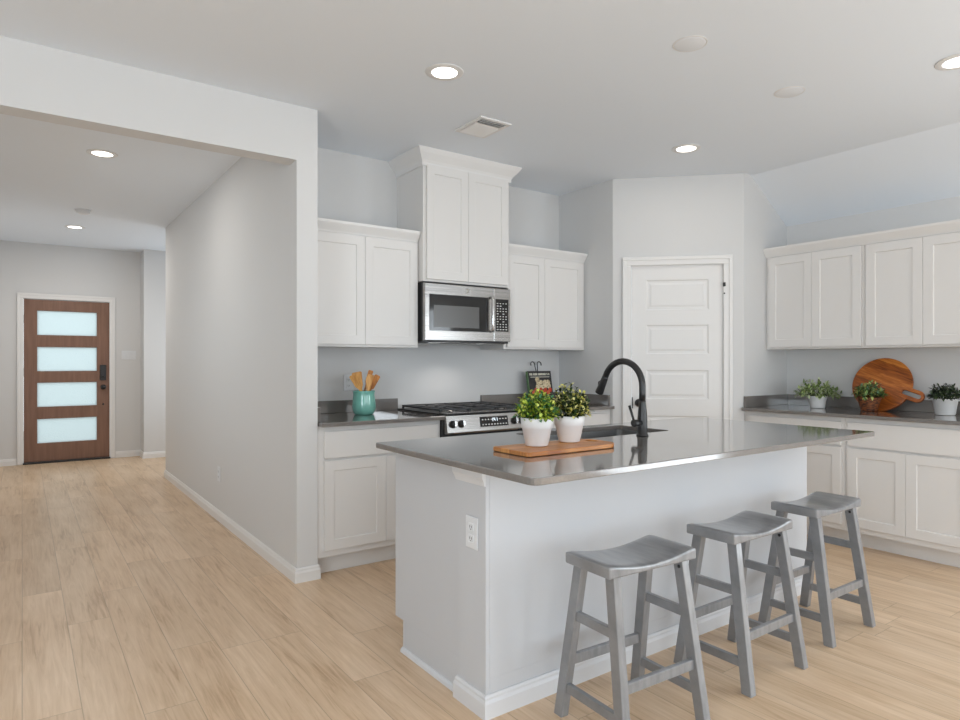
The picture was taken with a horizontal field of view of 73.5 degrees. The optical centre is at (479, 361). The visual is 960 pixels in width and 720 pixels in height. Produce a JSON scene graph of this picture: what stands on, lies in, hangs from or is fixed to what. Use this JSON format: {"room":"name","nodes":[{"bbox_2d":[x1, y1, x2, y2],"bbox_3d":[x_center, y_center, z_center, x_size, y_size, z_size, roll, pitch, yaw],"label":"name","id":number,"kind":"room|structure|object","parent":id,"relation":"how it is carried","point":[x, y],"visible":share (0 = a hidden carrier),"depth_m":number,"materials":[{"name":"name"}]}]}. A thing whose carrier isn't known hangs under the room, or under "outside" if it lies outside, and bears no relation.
{"room":"kitchen","nodes":[
{"label":"kitchen","id":0,"kind":"room"},
{"bbox_2d":[0,240,139,459],"bbox_3d":[-5.385,-0.100,8.168,1.899,2.743,0.120,0,0,-35],"label":"wall","id":1,"kind":"structure","parent":0,"point":[25,267],"depth_m":8.22,"materials":[{"name":"white paint"}]},
{"bbox_2d":[0,459,16,466],"bbox_3d":[-5.858,1.231,7.749,0.444,0.082,0.014,0,0,-35],"label":"baseboard","id":2,"kind":"structure","parent":1,"relation":"attached to","point":[5,462],"depth_m":7.83,"materials":[{"name":"white paint"}]},
{"bbox_2d":[17,292,114,464],"bbox_3d":[-5.243,0.213,8.182,1.052,2.118,0.021,0,0,-35],"label":"door frame","id":3,"kind":"structure","parent":1,"relation":"attached to","point":[20,296],"depth_m":8.02,"materials":[{"name":"white paint"}]},
{"bbox_2d":[24,299,108,462],"bbox_3d":[-5.255,0.239,8.189,0.936,2.021,0.111,0,0,-35],"label":"door","id":4,"kind":"structure","parent":1,"relation":"in","point":[66,343],"depth_m":8.20,"materials":[{"name":"brown wood"}]},
{"bbox_2d":[121,351,135,359],"bbox_3d":[-4.689,-0.084,8.583,0.172,0.117,0.010,0,0,-35],"label":"light switch","id":5,"kind":"object","parent":1,"relation":"attached to","point":[125,355],"visible":1,"depth_m":8.58,"materials":[{"name":"white plastic"}]},
{"bbox_2d":[0,36,296,164],"bbox_3d":[-2.836,-1.315,2.506,4.285,0.312,0.130,0,0,-35],"label":"wall header","id":6,"kind":"structure","parent":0,"point":[38,82],"depth_m":3.23,"materials":[{"name":"white paint"}]},
{"bbox_2d":[140,249,165,451],"bbox_3d":[-3.955,-0.100,9.003,1.401,2.743,0.418,0,0,-35],"label":"wall","id":7,"kind":"structure","parent":0,"point":[152,262],"depth_m":8.51,"materials":[{"name":"white paint"}]},
{"bbox_2d":[115,450,165,458],"bbox_3d":[-4.118,1.231,8.805,1.495,0.082,0.312,0,0,-35],"label":"baseboard","id":8,"kind":"structure","parent":7,"relation":"attached to","point":[131,453],"depth_m":8.53,"materials":[{"name":"white paint"}]},
{"bbox_2d":[166,106,317,567],"bbox_3d":[-2.206,-0.100,5.422,0.125,2.743,4.150,0,0,-35],"label":"wall","id":9,"kind":"structure","parent":0,"point":[242,257],"depth_m":4.44,"materials":[{"name":"white paint"}]},
{"bbox_2d":[217,466,219,481],"bbox_3d":[-2.089,0.900,5.142,0.008,0.116,0.074,0,0,-35],"label":"wall outlet","id":10,"kind":"object","parent":9,"relation":"attached to","point":[218,467],"visible":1,"depth_m":5.14,"materials":[{"name":"white plastic"}]},
{"bbox_2d":[164,470,320,583],"bbox_3d":[-2.206,1.231,5.422,0.153,0.082,4.178,0,0,-35],"label":"baseboard","id":11,"kind":"structure","parent":9,"relation":"attached to","point":[304,574],"depth_m":4.34,"materials":[{"name":"white paint"}]},
{"bbox_2d":[318,148,558,410],"bbox_3d":[-0.335,-0.100,5.035,2.475,2.743,0.100,0,0,-35],"label":"wall","id":12,"kind":"structure","parent":0,"point":[351,188],"depth_m":4.84,"materials":[{"name":"white paint"}]},
{"bbox_2d":[344,374,353,390],"bbox_3d":[-0.928,0.150,4.545,0.074,0.116,0.008,0,0,-35],"label":"wall outlet","id":13,"kind":"object","parent":12,"relation":"attached to","point":[348,384],"visible":0.9,"depth_m":4.54,"materials":[{"name":"white plastic"}]},
{"bbox_2d":[318,398,397,413],"bbox_3d":[-0.948,0.315,4.523,0.826,0.086,0.019,0,0,-35],"label":"backsplash","id":14,"kind":"structure","parent":12,"relation":"attached to","point":[336,406],"depth_m":4.52,"materials":[{"name":"grey stone"}]},
{"bbox_2d":[318,218,420,348],"bbox_3d":[-0.859,-0.501,4.380,0.851,0.810,0.357,0,0,-35],"label":"upper cabinet","id":15,"kind":"object","parent":12,"relation":"attached to","point":[368,274],"visible":0.7,"depth_m":4.27,"materials":[{"name":"white paint"}]},
{"bbox_2d":[388,145,521,287],"bbox_3d":[-0.177,-1.015,4.808,0.900,0.910,0.451,0,0,-35],"label":"upper cabinet","id":16,"kind":"object","parent":12,"relation":"attached to","point":[458,203],"visible":0.91,"depth_m":4.63,"materials":[{"name":"white paint"}]},
{"bbox_2d":[418,282,509,344],"bbox_3d":[-0.177,-0.342,4.809,0.753,0.428,0.448,0,0,-35],"label":"microwave","id":17,"kind":"object","parent":16,"relation":"attached to","point":[447,313],"visible":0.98,"depth_m":4.63,"materials":[{"name":"silver metal"}]},
{"bbox_2d":[480,393,555,403],"bbox_3d":[0.349,0.315,5.447,0.838,0.086,0.019,0,0,-35],"label":"backsplash","id":18,"kind":"structure","parent":12,"relation":"attached to","point":[499,398],"depth_m":5.33,"materials":[{"name":"grey stone"}]},
{"bbox_2d":[480,243,587,350],"bbox_3d":[0.455,-0.501,5.316,0.860,0.810,0.357,0,0,-35],"label":"upper cabinet","id":19,"kind":"object","parent":12,"relation":"attached to","point":[546,286],"visible":0.86,"depth_m":5.18,"materials":[{"name":"white paint"}]},
{"bbox_2d":[0,0,959,251],"bbox_3d":[-0.903,-1.511,2.641,7.792,0.080,14.550,0,0,-35],"label":"ceiling","id":20,"kind":"structure","parent":0,"point":[591,92],"depth_m":3.42,"materials":[{"name":"white paint"}]},
{"bbox_2d":[65,225,84,228],"bbox_3d":[-4.424,-1.468,7.025,0.196,0.006,0.196,0,0,-35],"label":"recessed light","id":21,"kind":"object","parent":20,"relation":"in","point":[68,226],"visible":1,"depth_m":7.01,"materials":[{"name":"white"}]},
{"bbox_2d":[75,208,90,214],"bbox_3d":[-3.856,-1.450,6.245,0.140,0.040,0.140,0,0,-35],"label":"smoke detector","id":22,"kind":"object","parent":20,"relation":"attached to","point":[81,211],"visible":1,"depth_m":6.21,"materials":[{"name":"white plastic"}]},
{"bbox_2d":[86,149,117,157],"bbox_3d":[-2.669,-1.468,4.544,0.196,0.006,0.196,0,0,-35],"label":"recessed light","id":23,"kind":"object","parent":20,"relation":"in","point":[95,152],"visible":1,"depth_m":4.54,"materials":[{"name":"white"}]},
{"bbox_2d":[425,63,463,80],"bbox_3d":[-0.180,-1.468,3.267,0.196,0.006,0.196,0,0,-35],"label":"recessed light","id":24,"kind":"object","parent":20,"relation":"in","point":[441,71],"visible":1,"depth_m":3.26,"materials":[{"name":"white paint"}]},
{"bbox_2d":[454,116,511,137],"bbox_3d":[0.016,-1.462,4.031,0.233,0.016,0.294,0,0,-35],"label":"ceiling vent","id":25,"kind":"object","parent":20,"relation":"in","point":[481,126],"visible":1,"depth_m":4.01,"materials":[{"name":"white metal"}]},
{"bbox_2d":[671,144,700,152],"bbox_3d":[1.422,-1.468,4.437,0.196,0.006,0.196,0,0,-35],"label":"recessed light","id":26,"kind":"object","parent":20,"relation":"in","point":[684,148],"visible":1,"depth_m":4.43,"materials":[{"name":"white"}]},
{"bbox_2d":[672,35,707,51],"bbox_3d":[0.972,-1.469,2.978,0.156,0.004,0.156,0,0,-35],"label":"ceiling plate","id":27,"kind":"object","parent":20,"relation":"attached to","point":[694,42],"visible":1,"depth_m":2.97,"materials":[{"name":"white"}]},
{"bbox_2d":[774,86,804,97],"bbox_3d":[1.688,-1.469,3.510,0.156,0.004,0.156,0,0,-35],"label":"ceiling plate","id":28,"kind":"object","parent":20,"relation":"attached to","point":[791,91],"visible":1,"depth_m":3.50,"materials":[{"name":"white"}]},
{"bbox_2d":[934,53,959,69],"bbox_3d":[2.343,-1.468,3.148,0.196,0.006,0.196,0,0,-35],"label":"recessed light","id":29,"kind":"object","parent":20,"relation":"in","point":[952,62],"visible":1,"depth_m":3.17,"materials":[{"name":"white"}]},
{"bbox_2d":[0,456,959,719],"bbox_3d":[-0.600,1.302,2.826,8.500,0.060,14.500,0,0,-35],"label":"floor","id":30,"kind":"structure","parent":0,"point":[122,597],"depth_m":2.97,"materials":[{"name":"brown wood"}]},
{"bbox_2d":[23,456,110,464],"bbox_3d":[-5.268,1.262,8.220,0.939,0.020,0.130,0,0,-35],"label":"threshold","id":31,"kind":"object","parent":30,"relation":"on","point":[108,457],"visible":0.74,"depth_m":8.16,"materials":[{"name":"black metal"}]},
{"bbox_2d":[318,420,439,572],"bbox_3d":[-0.782,0.828,4.269,0.846,0.889,0.628,0,0,-35],"label":"base cabinet","id":32,"kind":"object","parent":30,"relation":"on","point":[357,478],"visible":0.49,"depth_m":3.93,"materials":[{"name":"white paint"}]},
{"bbox_2d":[318,398,445,426],"bbox_3d":[-0.764,0.327,4.246,0.848,0.110,0.684,0,0,-35],"label":"countertop","id":33,"kind":"structure","parent":32,"relation":"on","point":[335,413],"depth_m":4.26,"materials":[{"name":"grey stone"}]},
{"bbox_2d":[352,390,375,414],"bbox_3d":[-0.785,0.277,4.351,0.159,0.160,0.159,0,0,-35],"label":"utensil crock","id":34,"kind":"object","parent":33,"relation":"on","point":[363,402],"visible":0.98,"depth_m":4.29,"materials":[{"name":"teal ceramic"}]},
{"bbox_2d":[349,373,362,390],"bbox_3d":[-0.795,0.206,4.294,0.154,0.265,0.034,0,0,-31],"label":"slotted turner","id":35,"kind":"object","parent":34,"relation":"in","point":[352,377],"visible":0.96,"depth_m":4.28,"materials":[{"name":"brown wood"}]},
{"bbox_2d":[352,371,362,390],"bbox_3d":[-0.822,0.202,4.362,0.094,0.270,0.025,0,0,-27],"label":"wooden spatula","id":36,"kind":"object","parent":34,"relation":"in","point":[360,372],"visible":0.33,"depth_m":4.36,"materials":[{"name":"brown wood"}]},
{"bbox_2d":[364,370,372,390],"bbox_3d":[-0.790,0.198,4.415,0.120,0.280,0.021,0,0,-35],"label":"wooden fork","id":37,"kind":"object","parent":34,"relation":"in","point":[369,371],"visible":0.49,"depth_m":4.43,"materials":[{"name":"brown wood"}]},
{"bbox_2d":[366,376,371,390],"bbox_3d":[-0.745,0.215,4.308,0.042,0.240,0.009,0,0,-11],"label":"wooden spoon","id":38,"kind":"object","parent":34,"relation":"in","point":[368,378],"visible":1,"depth_m":4.30,"materials":[{"name":"brown wood"}]},
{"bbox_2d":[366,374,373,390],"bbox_3d":[-0.759,0.211,4.355,0.084,0.251,0.018,0,0,-29],"label":"wooden paddle","id":39,"kind":"object","parent":34,"relation":"in","point":[372,376],"visible":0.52,"depth_m":4.36,"materials":[{"name":"brown wood"}]},
{"bbox_2d":[369,374,379,390],"bbox_3d":[-0.757,0.213,4.381,0.161,0.250,0.023,0,0,-35],"label":"scraper","id":40,"kind":"object","parent":34,"relation":"in","point":[376,378],"visible":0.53,"depth_m":4.40,"materials":[{"name":"brown wood"}]},
{"bbox_2d":[398,401,522,436],"bbox_3d":[-0.102,0.794,4.700,0.760,0.955,0.709,0,0,-35],"label":"gas range","id":41,"kind":"object","parent":30,"relation":"on","point":[479,417],"visible":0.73,"depth_m":4.46,"materials":[{"name":"silver metal"}]},
{"bbox_2d":[398,407,515,415],"bbox_3d":[-0.118,0.352,4.722,0.760,0.008,0.654,0,0,-35],"label":"cooktop","id":42,"kind":"object","parent":41,"relation":"in","point":[482,411],"depth_m":4.47,"materials":[{"name":"black metal"}]},
{"bbox_2d":[553,409,609,427],"bbox_3d":[0.535,0.828,5.206,0.858,0.889,0.628,0,0,-35],"label":"base cabinet","id":43,"kind":"object","parent":30,"relation":"on","point":[598,417],"visible":0.02,"depth_m":5.11,"materials":[{"name":"white paint"}]},
{"bbox_2d":[480,392,614,411],"bbox_3d":[0.544,0.327,5.193,0.860,0.110,0.658,0,0,-35],"label":"countertop","id":44,"kind":"structure","parent":43,"relation":"on","point":[599,402],"depth_m":5.29,"materials":[{"name":"grey stone"}]},
{"bbox_2d":[396,446,806,719],"bbox_3d":[0.714,0.827,3.216,2.233,0.890,0.729,0,0,-35],"label":"kitchen island","id":45,"kind":"object","parent":30,"relation":"on","point":[484,576],"visible":0.77,"depth_m":2.59,"materials":[{"name":"paint"},{"name":"polished grey quartz stone"}]},
{"bbox_2d":[468,534,473,542],"bbox_3d":[-0.033,0.648,2.355,0.004,0.028,0.034,0,0,-35],"label":"socket","id":46,"kind":"object","parent":45,"relation":"attached to","point":[470,536],"depth_m":2.35,"materials":[{"name":"white plastic"}]},
{"bbox_2d":[468,522,473,531],"bbox_3d":[-0.033,0.606,2.355,0.004,0.028,0.034,0,0,-35],"label":"socket","id":47,"kind":"object","parent":45,"relation":"attached to","point":[470,524],"depth_m":2.35,"materials":[{"name":"white plastic"}]},
{"bbox_2d":[466,515,477,550],"bbox_3d":[-0.030,0.627,2.357,0.006,0.116,0.074,0,0,-35],"label":"outlet plate","id":48,"kind":"object","parent":45,"relation":"attached to","point":[471,520],"depth_m":2.35,"materials":[{"name":"white plastic"}]},
{"bbox_2d":[376,417,874,485],"bbox_3d":[0.779,0.370,3.063,2.280,0.024,1.082,0,0,-35],"label":"island countertop","id":49,"kind":"structure","parent":45,"relation":"on","point":[676,441],"depth_m":2.68,"materials":[{"name":"grey stone"}]},
{"bbox_2d":[493,439,613,456],"bbox_3d":[0.319,0.348,2.625,0.504,0.017,0.224,0,0,-35],"label":"cutting board","id":50,"kind":"object","parent":49,"relation":"on","point":[554,447],"visible":0.93,"depth_m":2.54,"materials":[{"name":"brown wood"}]},
{"bbox_2d":[511,388,559,446],"bbox_3d":[0.235,0.222,2.592,0.204,0.233,0.199,0,0,-35],"label":"potted plant","id":51,"kind":"object","parent":50,"relation":"on","point":[537,414],"visible":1,"depth_m":2.55,"materials":[{"name":"green plant"}]},
{"bbox_2d":[553,382,594,442],"bbox_3d":[0.379,0.212,2.712,0.196,0.252,0.211,0,0,-35],"label":"potted plant","id":52,"kind":"object","parent":50,"relation":"on","point":[569,426],"visible":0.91,"depth_m":2.68,"materials":[{"name":"green plant"}]},
{"bbox_2d":[550,429,648,439],"bbox_3d":[0.579,0.487,3.263,0.793,0.209,0.391,0,0,-35],"label":"sink","id":53,"kind":"object","parent":49,"relation":"in","point":[617,432],"visible":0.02,"depth_m":3.55,"materials":[{"name":"silver metal"}]},
{"bbox_2d":[595,358,648,436],"bbox_3d":[0.682,0.170,3.190,0.104,0.374,0.332,0,0,-35],"label":"faucet","id":54,"kind":"object","parent":49,"relation":"on","point":[640,423],"visible":1,"depth_m":3.08,"materials":[{"name":"black metal"}]},
{"bbox_2d":[554,535,710,719],"bbox_3d":[0.539,0.970,2.290,0.426,0.604,0.358,0,0,-33],"label":"bar stool","id":55,"kind":"object","parent":30,"relation":"on","point":[647,553],"visible":1,"depth_m":2.27,"materials":[{"name":"grey wood"}]},
{"bbox_2d":[674,510,807,697],"bbox_3d":[1.090,0.970,2.693,0.426,0.604,0.357,0,0,-35],"label":"bar stool","id":56,"kind":"object","parent":30,"relation":"on","point":[737,531],"visible":0.96,"depth_m":2.65,"materials":[{"name":"grey wood"}]},
{"bbox_2d":[745,411,848,539],"bbox_3d":[2.531,0.828,4.895,0.628,0.889,0.754,0,0,-35],"label":"base cabinet","id":57,"kind":"object","parent":30,"relation":"on","point":[826,463],"visible":0.2,"depth_m":4.53,"materials":[{"name":"white paint"}]},
{"bbox_2d":[742,394,959,424],"bbox_3d":[2.738,0.327,4.577,0.658,0.110,1.511,0,0,-35],"label":"countertop","id":58,"kind":"structure","parent":57,"relation":"on","point":[845,407],"depth_m":4.65,"materials":[{"name":"grey stone"}]},
{"bbox_2d":[793,377,842,407],"bbox_3d":[2.594,0.239,4.948,0.351,0.235,0.347,0,0,-35],"label":"potted plant","id":59,"kind":"object","parent":58,"relation":"on","point":[819,400],"visible":1,"depth_m":4.90,"materials":[{"name":"green plant"}]},
{"bbox_2d":[851,380,886,410],"bbox_3d":[2.809,0.243,4.636,0.223,0.226,0.245,0,0,-12],"label":"potted plant","id":60,"kind":"object","parent":58,"relation":"on","point":[866,403],"visible":1,"depth_m":4.59,"materials":[{"name":"green plant"}]},
{"bbox_2d":[852,358,924,410],"bbox_3d":[2.967,0.168,4.677,0.147,0.387,0.486,0,0,-35],"label":"paddle board","id":61,"kind":"object","parent":58,"relation":"on","point":[895,377],"visible":0.83,"depth_m":4.66,"materials":[{"name":"brown wood"}]},
{"bbox_2d":[926,383,959,415],"bbox_3d":[3.099,0.249,4.288,0.221,0.215,0.222,0,0,-35],"label":"potted plant","id":62,"kind":"object","parent":58,"relation":"on","point":[947,406],"visible":1,"depth_m":4.25,"materials":[{"name":"green plant"}]},
{"bbox_2d":[758,491,875,647],"bbox_3d":[1.629,0.970,3.114,0.426,0.604,0.357,0,0,-35],"label":"bar stool","id":63,"kind":"object","parent":30,"relation":"on","point":[816,505],"visible":0.94,"depth_m":3.09,"materials":[{"name":"grey wood"}]},
{"bbox_2d":[846,418,959,567],"bbox_3d":[2.968,0.828,4.281,0.628,0.889,0.752,0,0,-35],"label":"base cabinet","id":64,"kind":"object","parent":30,"relation":"on","point":[905,477],"visible":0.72,"depth_m":4.10,"materials":[{"name":"white paint"}]},
{"bbox_2d":[559,179,612,423],"bbox_3d":[0.899,-0.100,5.522,0.100,2.743,0.737,0,0,-35],"label":"wall","id":65,"kind":"structure","parent":0,"point":[585,214],"depth_m":5.39,"materials":[{"name":"white paint"}]},
{"bbox_2d":[613,173,743,422],"bbox_3d":[1.576,-0.100,5.159,1.006,2.743,0.100,0,0,10],"label":"wall","id":66,"kind":"structure","parent":0,"point":[695,215],"depth_m":5.11,"materials":[{"name":"white paint"}]},
{"bbox_2d":[622,255,732,422],"bbox_3d":[1.561,0.218,5.100,0.843,2.107,0.021,0,0,10],"label":"door frame","id":67,"kind":"structure","parent":66,"relation":"attached to","point":[726,260],"depth_m":5.08,"materials":[{"name":"white paint"}]},
{"bbox_2d":[632,264,725,420],"bbox_3d":[1.572,0.244,5.106,0.715,2.031,0.099,0,0,10],"label":"door","id":68,"kind":"structure","parent":66,"relation":"in","point":[677,310],"depth_m":5.12,"materials":[{"name":"white paint"}]},
{"bbox_2d":[744,173,786,420],"bbox_3d":[2.328,-0.100,5.276,0.720,2.743,0.100,0,0,-35],"label":"wall","id":69,"kind":"structure","parent":0,"point":[765,371],"depth_m":5.14,"materials":[{"name":"white paint"}]},
{"bbox_2d":[751,122,959,226],"bbox_3d":[4.529,-1.340,2.180,0.524,0.422,7.498,0,0,-35],"label":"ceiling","id":70,"kind":"structure","parent":0,"point":[921,167],"depth_m":4.61,"materials":[{"name":"white paint"}]},
{"bbox_2d":[857,396,881,410],"bbox_3d":[2.806,0.306,4.637,0.160,0.100,0.160,0,0,-35],"label":"basket","id":71,"kind":"object","parent":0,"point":[871,403],"depth_m":4.59,"materials":[{"name":"wicker"}]},
{"bbox_2d":[787,196,959,400],"bbox_3d":[4.755,-0.100,2.401,0.100,2.743,7.398,0,0,-35],"label":"wall","id":72,"kind":"structure","parent":0,"point":[928,367],"depth_m":4.86,"materials":[{"name":"white paint"}]},
{"bbox_2d":[766,245,882,349],"bbox_3d":[2.651,-0.480,4.986,0.328,0.768,0.746,0,0,-35],"label":"upper cabinet","id":73,"kind":"object","parent":72,"relation":"attached to","point":[815,300],"visible":0.94,"depth_m":4.86,"materials":[{"name":"white paint"}]},
{"bbox_2d":[763,219,959,257],"bbox_3d":[2.731,-0.870,4.582,0.048,0.072,1.497,0,0,-35],"label":"crown molding","id":74,"kind":"structure","parent":73,"relation":"attached to","point":[951,226],"depth_m":4.55,"materials":[{"name":"white paint"}]},
{"bbox_2d":[788,394,959,413],"bbox_3d":[3.005,0.315,4.753,0.019,0.086,1.490,0,0,-35],"label":"backsplash","id":75,"kind":"structure","parent":72,"relation":"attached to","point":[845,402],"depth_m":4.94,"materials":[{"name":"grey stone"}]},
{"bbox_2d":[865,232,959,348],"bbox_3d":[3.085,-0.480,4.375,0.328,0.768,0.750,0,0,-35],"label":"upper cabinet","id":76,"kind":"object","parent":72,"relation":"attached to","point":[912,285],"visible":0.98,"depth_m":4.33,"materials":[{"name":"white paint"}]},
{"bbox_3d":[0.503,0.177,5.442,0.188,0.358,0.133,0,0,-35],"label":"easel","id":77,"kind":"object","parent":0,"visible":0},
{"bbox_2d":[525,371,553,399],"bbox_3d":[0.505,0.211,5.435,0.257,0.259,0.071,0,0,-35],"label":"cookbook","id":78,"kind":"object","parent":77,"relation":"on","point":[541,380],"visible":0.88,"depth_m":5.43,"materials":[{"name":"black paper"}]},
{"bbox_2d":[529,373,548,374],"bbox_3d":[0.504,0.116,5.437,0.219,0.035,0.007,0,0,-35],"label":"print","id":79,"kind":"object","parent":78,"relation":"attached to","point":[529,373],"depth_m":5.44,"materials":[{"name":"beige paper"}]},
{"bbox_2d":[532,387,551,394],"bbox_3d":[0.524,0.251,5.422,0.222,0.061,0.011,0,0,-35],"label":"picture","id":80,"kind":"object","parent":78,"relation":"attached to","point":[546,389],"depth_m":5.44},
{"bbox_2d":[535,377,550,388],"bbox_3d":[0.533,0.183,5.444,0.168,0.103,0.018,0,0,-35],"label":"food picture","id":81,"kind":"object","parent":78,"relation":"attached to","point":[540,382],"depth_m":5.44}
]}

